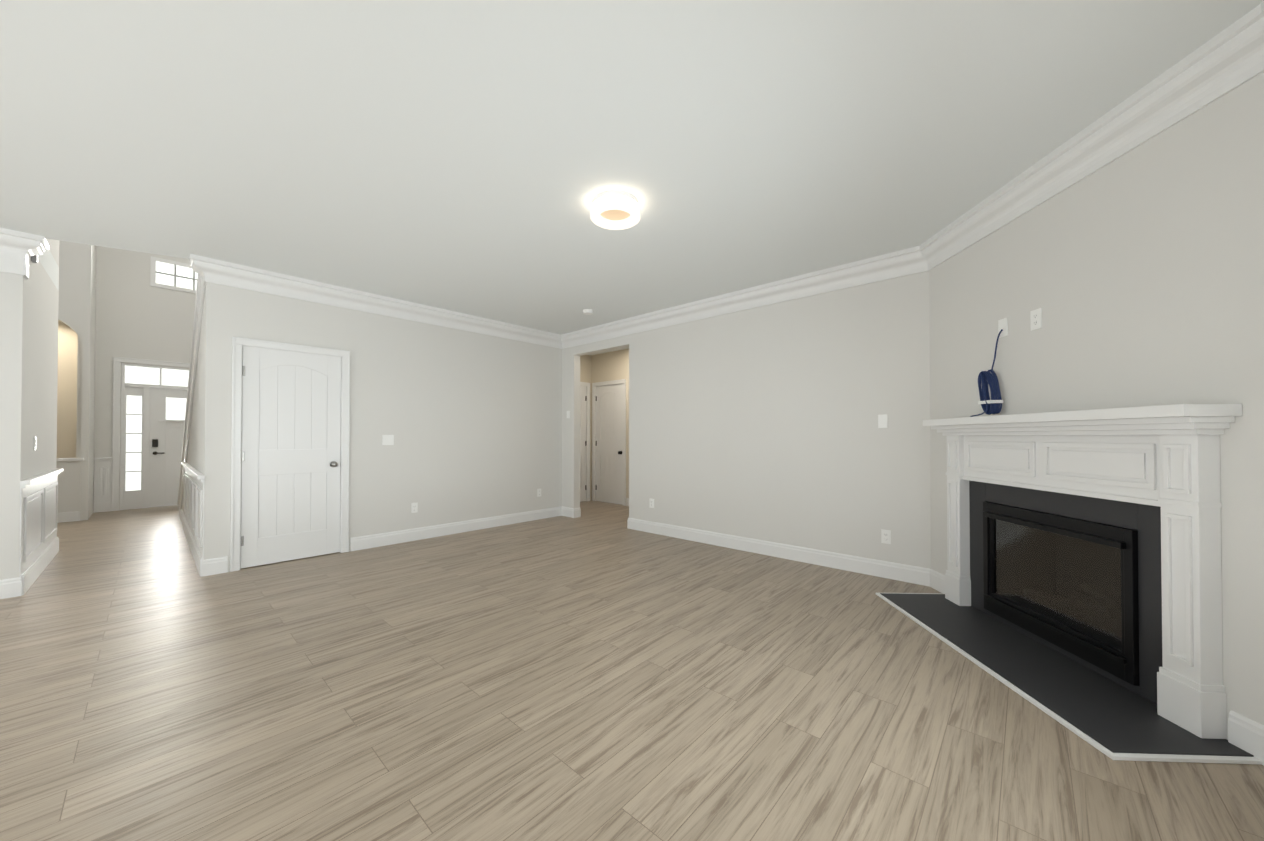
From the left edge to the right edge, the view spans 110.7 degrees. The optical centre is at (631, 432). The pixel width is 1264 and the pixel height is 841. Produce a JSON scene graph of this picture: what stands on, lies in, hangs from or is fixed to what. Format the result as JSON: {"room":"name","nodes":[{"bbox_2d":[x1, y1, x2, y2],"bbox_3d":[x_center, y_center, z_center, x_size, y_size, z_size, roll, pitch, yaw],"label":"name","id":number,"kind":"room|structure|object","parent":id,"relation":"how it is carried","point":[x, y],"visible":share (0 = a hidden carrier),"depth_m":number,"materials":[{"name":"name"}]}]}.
{"room":"living room","nodes":[
{"label":"living room","id":0,"kind":"room"},
{"bbox_2d":[0,257,58,579],"bbox_3d":[-6.572,-0.137,2.608,1.890,2.740,3.640,-1,-1,42],"label":"wall","id":1,"kind":"structure","parent":0,"point":[29,307],"depth_m":3.37,"materials":[{"name":"beige paint"}]},
{"bbox_2d":[0,577,21,598],"bbox_3d":[-5.831,1.158,2.015,0.046,0.140,3.536,-1,-1,42],"label":"baseboard","id":2,"kind":"structure","parent":1,"relation":"attached to","point":[11,587],"depth_m":3.27,"materials":[{"name":"white wood"}]},
{"bbox_2d":[0,256,28,278],"bbox_3d":[-5.866,-1.269,2.070,0.134,0.115,3.534,-1,-1,42],"label":"frieze","id":3,"kind":"object","parent":1,"relation":"attached to","point":[14,265],"visible":1,"depth_m":3.30,"materials":[{"name":"white wood"}]},
{"bbox_2d":[0,228,48,263],"bbox_3d":[-5.805,-1.419,2.078,0.235,0.185,3.625,-1,-1,42],"label":"crown molding","id":4,"kind":"structure","parent":1,"relation":"attached to","point":[20,245],"depth_m":3.29,"materials":[{"name":"white wood"}]},
{"bbox_2d":[20,480,30,487],"bbox_3d":[-4.621,0.397,3.325,0.031,0.057,0.050,-1,-1,42],"label":"trim","id":5,"kind":"structure","parent":1,"relation":"attached to","point":[23,484],"depth_m":3.32,"materials":[{"name":"white wood"}]},
{"bbox_2d":[31,255,37,262],"bbox_3d":[-4.879,-1.422,3.564,0.050,0.070,0.030,-1,-1,42],"label":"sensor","id":6,"kind":"object","parent":1,"relation":"attached to","point":[34,258],"visible":0.65,"depth_m":3.55,"materials":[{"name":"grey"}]},
{"bbox_2d":[34,437,36,449],"bbox_3d":[-5.075,0.095,3.712,0.070,0.115,0.008,-1,-1,42],"label":"light switch","id":7,"kind":"object","parent":1,"relation":"attached to","point":[35,443],"visible":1,"depth_m":3.70,"materials":[{"name":"white plastic"}]},
{"bbox_2d":[19,468,62,594],"bbox_3d":[-5.334,0.811,3.964,1.890,0.872,0.044,-1,-1,42],"label":"trim","id":8,"kind":"structure","parent":1,"relation":"attached to","point":[39,545],"depth_m":3.76,"materials":[{"name":"white wood"}]},
{"bbox_2d":[45,238,58,266],"bbox_3d":[-5.293,-3.049,3.854,2.150,2.610,0.119,-1,-1,42],"label":"wall","id":9,"kind":"structure","parent":0,"point":[53,247],"depth_m":4.33,"materials":[{"name":"beige paint"}]},
{"bbox_2d":[56,240,95,520],"bbox_3d":[-8.741,-1.538,5.507,0.180,5.600,2.400,-1,-1,42],"label":"wall","id":10,"kind":"structure","parent":0,"point":[77,299],"depth_m":6.29,"materials":[{"name":"beige paint"}]},
{"bbox_2d":[57,458,83,522],"bbox_3d":[-8.284,0.817,5.988,0.240,0.900,0.960,-1,-1,42],"label":"trim","id":11,"kind":"structure","parent":10,"relation":"attached to","point":[68,516],"depth_m":6.17,"materials":[{"name":"white wood"}]},
{"bbox_2d":[92,246,96,513],"bbox_3d":[-8.316,-1.526,6.661,0.740,5.600,0.120,-1,-1,42],"label":"wall","id":12,"kind":"structure","parent":0,"point":[93,285],"depth_m":6.79,"materials":[{"name":"beige paint"}]},
{"bbox_2d":[57,246,195,510],"bbox_3d":[-8.637,-1.524,6.938,0.132,5.600,4.620,-1,-1,42],"label":"wall","id":13,"kind":"structure","parent":0,"point":[138,316],"depth_m":7.13,"materials":[{"name":"beige paint"}]},
{"bbox_2d":[93,457,111,512],"bbox_3d":[-8.471,0.841,6.983,0.044,0.872,0.181,-1,-1,42],"label":"wainscoting","id":14,"kind":"structure","parent":13,"relation":"attached to","point":[102,481],"depth_m":6.99,"materials":[{"name":"white wood"}]},
{"bbox_2d":[111,357,189,510],"bbox_3d":[-7.966,0.031,7.638,0.124,2.505,1.450,-1,-1,42],"label":"door unit","id":15,"kind":"structure","parent":13,"relation":"in","point":[147,450],"depth_m":7.36,"materials":[{"name":"white wood"}]},
{"bbox_2d":[150,256,197,293],"bbox_3d":[-7.803,-2.725,7.774,0.020,0.500,1.040,-1,-1,42],"label":"window","id":16,"kind":"structure","parent":13,"relation":"in","point":[172,275],"depth_m":7.58,"materials":[{"name":"white glass"}]},
{"bbox_2d":[182,292,204,515],"bbox_3d":[-5.410,-0.109,5.415,4.460,2.740,0.120,-1,-1,42],"label":"wall","id":17,"kind":"structure","parent":0,"point":[195,457],"depth_m":4.29,"materials":[{"name":"beige paint"}]},
{"bbox_2d":[179,509,183,524],"bbox_3d":[-6.511,1.200,6.309,1.110,0.140,0.016,-1,-1,42],"label":"baseboard","id":18,"kind":"structure","parent":17,"relation":"attached to","point":[181,514],"depth_m":6.17,"materials":[{"name":"white wood"}]},
{"bbox_2d":[177,274,204,515],"bbox_3d":[-5.324,-0.138,5.327,4.234,2.794,0.175,-1,-1,42],"label":"trim","id":19,"kind":"structure","parent":17,"relation":"attached to","point":[200,291],"depth_m":4.73,"materials":[{"name":"white wood"}]},
{"bbox_2d":[181,462,204,576],"bbox_3d":[-4.820,0.819,4.759,3.018,0.872,0.044,-1,-1,42],"label":"trim","id":20,"kind":"structure","parent":17,"relation":"attached to","point":[193,517],"depth_m":4.32,"materials":[{"name":"white wood"}]},
{"bbox_2d":[203,282,561,571],"bbox_3d":[-2.437,-0.110,5.285,0.120,2.740,3.920,-1,-1,42],"label":"wall","id":21,"kind":"structure","parent":0,"point":[471,422],"depth_m":5.08,"materials":[{"name":"beige paint"}]},
{"bbox_2d":[201,556,227,576],"bbox_3d":[-3.669,1.176,3.834,0.046,0.140,0.168,-1,-1,42],"label":"baseboard","id":22,"kind":"structure","parent":21,"relation":"attached to","point":[214,566],"depth_m":3.82,"materials":[{"name":"white wood"}]},
{"bbox_2d":[230,337,349,571],"bbox_3d":[-3.324,0.198,4.286,0.143,2.105,0.916,-1,-1,42],"label":"door frame","id":23,"kind":"structure","parent":21,"relation":"attached to","point":[238,343],"depth_m":4.01,"materials":[{"name":"white wood"}]},
{"bbox_2d":[241,346,340,567],"bbox_3d":[-3.287,0.227,4.246,0.105,2.030,0.780,-1,-1,42],"label":"closet door","id":24,"kind":"structure","parent":21,"relation":"in","point":[290,461],"depth_m":4.24,"materials":[{"name":"white wood"}]},
{"bbox_2d":[382,435,393,444],"bbox_3d":[-2.721,0.086,4.872,0.008,0.115,0.116,-1,-1,42],"label":"switch plate","id":25,"kind":"object","parent":21,"relation":"attached to","point":[387,439],"visible":1,"depth_m":4.87,"materials":[{"name":"white plastic"}]},
{"bbox_2d":[411,502,417,512],"bbox_3d":[-2.530,0.878,5.076,0.008,0.115,0.070,-1,-1,42],"label":"electrical outlet plate","id":26,"kind":"object","parent":21,"relation":"attached to","point":[414,507],"visible":1,"depth_m":5.07,"materials":[{"name":"white plastic"}]},
{"bbox_2d":[350,506,580,551],"bbox_3d":[-1.871,1.193,5.583,0.301,0.140,2.938,-1,-1,42],"label":"baseboard","id":27,"kind":"structure","parent":21,"relation":"attached to","point":[381,539],"depth_m":5.42,"materials":[{"name":"white wood"}]},
{"bbox_2d":[537,488,540,496],"bbox_3d":[-1.355,0.881,6.372,0.008,0.115,0.070,-1,-1,42],"label":"electrical outlet plate","id":28,"kind":"object","parent":21,"relation":"attached to","point":[538,492],"visible":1,"depth_m":6.37,"materials":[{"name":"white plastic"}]},
{"bbox_2d":[580,355,591,500],"bbox_3d":[-1.216,-0.085,7.815,0.130,2.740,1.230,-1,-1,42],"label":"wall","id":29,"kind":"structure","parent":0,"point":[585,360],"depth_m":8.20,"materials":[{"name":"beige paint"}]},
{"bbox_2d":[580,386,586,501],"bbox_3d":[-1.097,0.208,7.853,0.105,2.140,0.770,-1,-1,42],"label":"door","id":30,"kind":"structure","parent":29,"relation":"in","point":[583,398],"depth_m":8.09,"materials":[{"name":"white wood"}]},
{"bbox_2d":[592,349,628,498],"bbox_3d":[0.271,-0.089,7.378,2.920,2.740,0.120,-1,-1,42],"label":"wall","id":31,"kind":"structure","parent":0,"point":[610,366],"depth_m":7.79,"materials":[{"name":"beige paint"}]},
{"bbox_2d":[580,379,625,505],"bbox_3d":[-0.759,0.176,7.659,1.012,2.215,1.084,-1,-1,42],"label":"door frame","id":32,"kind":"structure","parent":31,"relation":"attached to","point":[604,383],"depth_m":8.07,"materials":[{"name":"white wood"}]},
{"bbox_2d":[596,384,622,504],"bbox_3d":[-0.425,0.208,7.918,0.720,2.140,0.105,-1,-1,42],"label":"hall door","id":33,"kind":"structure","parent":31,"relation":"in","point":[609,443],"depth_m":7.93,"materials":[{"name":"white wood"}]},
{"bbox_2d":[0,0,1261,354],"bbox_3d":[-1.948,-1.630,2.750,8.570,0.250,10.200,-1,-1,42],"label":"ceiling","id":34,"kind":"structure","parent":0,"point":[470,156],"depth_m":2.16,"materials":[{"name":"white paint"}]},
{"bbox_2d":[583,309,593,314],"bbox_3d":[-0.533,-1.461,5.313,0.136,0.036,0.136,-1,-1,42],"label":"smoke detector","id":35,"kind":"object","parent":34,"relation":"attached to","point":[587,311],"visible":0.96,"depth_m":5.27,"materials":[{"name":"white plastic"}]},
{"bbox_2d":[590,190,639,229],"bbox_3d":[-0.109,-1.453,2.863,0.330,0.102,0.330,-1,-1,42],"label":"lamp","id":36,"kind":"object","parent":34,"relation":"attached to","point":[615,209],"visible":1,"depth_m":2.79,"materials":[{"name":"white glass"}]},
{"bbox_2d":[0,501,1263,840],"bbox_3d":[-3.296,1.272,4.011,12.300,0.050,10.300,-1,-1,42],"label":"floor","id":37,"kind":"structure","parent":0,"point":[598,671],"depth_m":1.93,"materials":[{"name":"beige wood"}]},
{"bbox_2d":[876,593,1261,764],"bbox_3d":[2.098,1.223,2.472,0.541,0.017,1.714,0,-1,2],"label":"hearth","id":38,"kind":"object","parent":37,"relation":"on","point":[1111,719],"visible":0.83,"depth_m":2.04,"materials":[{"name":"stone"}]},
{"bbox_2d":[923,404,1241,738],"bbox_3d":[2.472,0.557,2.463,0.635,1.312,1.610,0,-1,2],"label":"fireplace mantel","id":39,"kind":"object","parent":38,"relation":"on","point":[1090,539],"visible":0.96,"depth_m":2.12,"materials":[{"name":"white wood"}]},
{"bbox_2d":[562,271,930,568],"bbox_3d":[0.368,-0.108,5.468,5.630,2.740,0.120,-1,-1,42],"label":"wall","id":40,"kind":"structure","parent":0,"point":[760,423],"depth_m":4.31,"materials":[{"name":"beige paint"}]},
{"bbox_2d":[649,498,653,507],"bbox_3d":[0.247,0.892,5.480,0.070,0.115,0.008,-1,-1,42],"label":"electrical outlet plate","id":41,"kind":"object","parent":40,"relation":"attached to","point":[651,503],"visible":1,"depth_m":5.48,"materials":[{"name":"white plastic"}]},
{"bbox_2d":[627,518,944,593],"bbox_3d":[1.212,1.183,4.529,3.516,0.140,0.359,-1,-1,42],"label":"baseboard","id":42,"kind":"structure","parent":40,"relation":"attached to","point":[933,579],"depth_m":4.18,"materials":[{"name":"white wood"}]},
{"bbox_2d":[878,414,886,427],"bbox_3d":[2.158,-0.095,3.757,0.070,0.115,0.008,-1,-1,42],"label":"switch plate","id":43,"kind":"object","parent":40,"relation":"attached to","point":[882,421],"visible":1,"depth_m":3.75,"materials":[{"name":"white plastic"}]},
{"bbox_2d":[881,529,890,543],"bbox_3d":[2.173,0.895,3.734,0.070,0.115,0.008,-1,-1,42],"label":"electrical outlet plate","id":44,"kind":"object","parent":40,"relation":"attached to","point":[885,536],"visible":1,"depth_m":3.73,"materials":[{"name":"white plastic"}]},
{"bbox_2d":[929,72,1263,739],"bbox_3d":[2.431,-0.138,2.513,0.120,2.740,2.155,0,-1,2],"label":"wall","id":45,"kind":"structure","parent":0,"point":[1136,274],"depth_m":1.98,"materials":[{"name":"beige paint"}]},
{"bbox_2d":[189,0,1263,348],"bbox_3d":[-1.711,-1.424,1.602,6.140,0.185,8.420,-1,-1,42],"label":"crown molding","id":46,"kind":"structure","parent":45,"relation":"attached to","point":[1225,62],"depth_m":3.10,"materials":[{"name":"white wood"}]},
{"bbox_2d":[998,317,1007,337],"bbox_3d":[2.378,-0.670,2.799,0.008,0.115,0.070,0,-1,2],"label":"electrical outlet plate","id":47,"kind":"object","parent":45,"relation":"attached to","point":[1003,324],"visible":0.96,"depth_m":2.79,"materials":[{"name":"white plastic"}]},
{"bbox_2d":[970,329,1002,416],"bbox_3d":[2.300,-0.381,2.834,0.168,0.558,0.104,-1,-1,42],"label":"cord","id":48,"kind":"object","parent":47,"relation":"hanging from","point":[986,379],"visible":0.98,"depth_m":2.81,"materials":[{"name":"blue plastic"}]},
{"bbox_2d":[978,400,1002,403],"bbox_3d":[2.317,-0.194,2.823,0.077,0.020,0.107,0,-1,2],"label":"tie","id":49,"kind":"object","parent":48,"relation":"attached to","point":[990,401],"visible":0.86,"depth_m":2.77,"materials":[{"name":"white plastic"}]},
{"bbox_2d":[1030,308,1041,330],"bbox_3d":[2.368,-0.662,2.559,0.008,0.115,0.070,0,-1,2],"label":"electrical outlet plate","id":50,"kind":"object","parent":45,"relation":"attached to","point":[1036,318],"visible":1,"depth_m":2.55,"materials":[{"name":"white plastic"}]},
{"bbox_3d":[0.013,-0.174,-1.169,0.120,2.740,7.050,-1,-1,42],"label":"wall","id":51,"kind":"structure","parent":0,"visible":0},
{"bbox_2d":[1228,711,1263,765],"bbox_3d":[0.032,1.128,-0.948,0.165,0.140,7.022,-1,-1,42],"label":"baseboard","id":52,"kind":"structure","parent":51,"relation":"attached to","point":[1246,734],"depth_m":1.65,"materials":[{"name":"white wood"}]}
]}

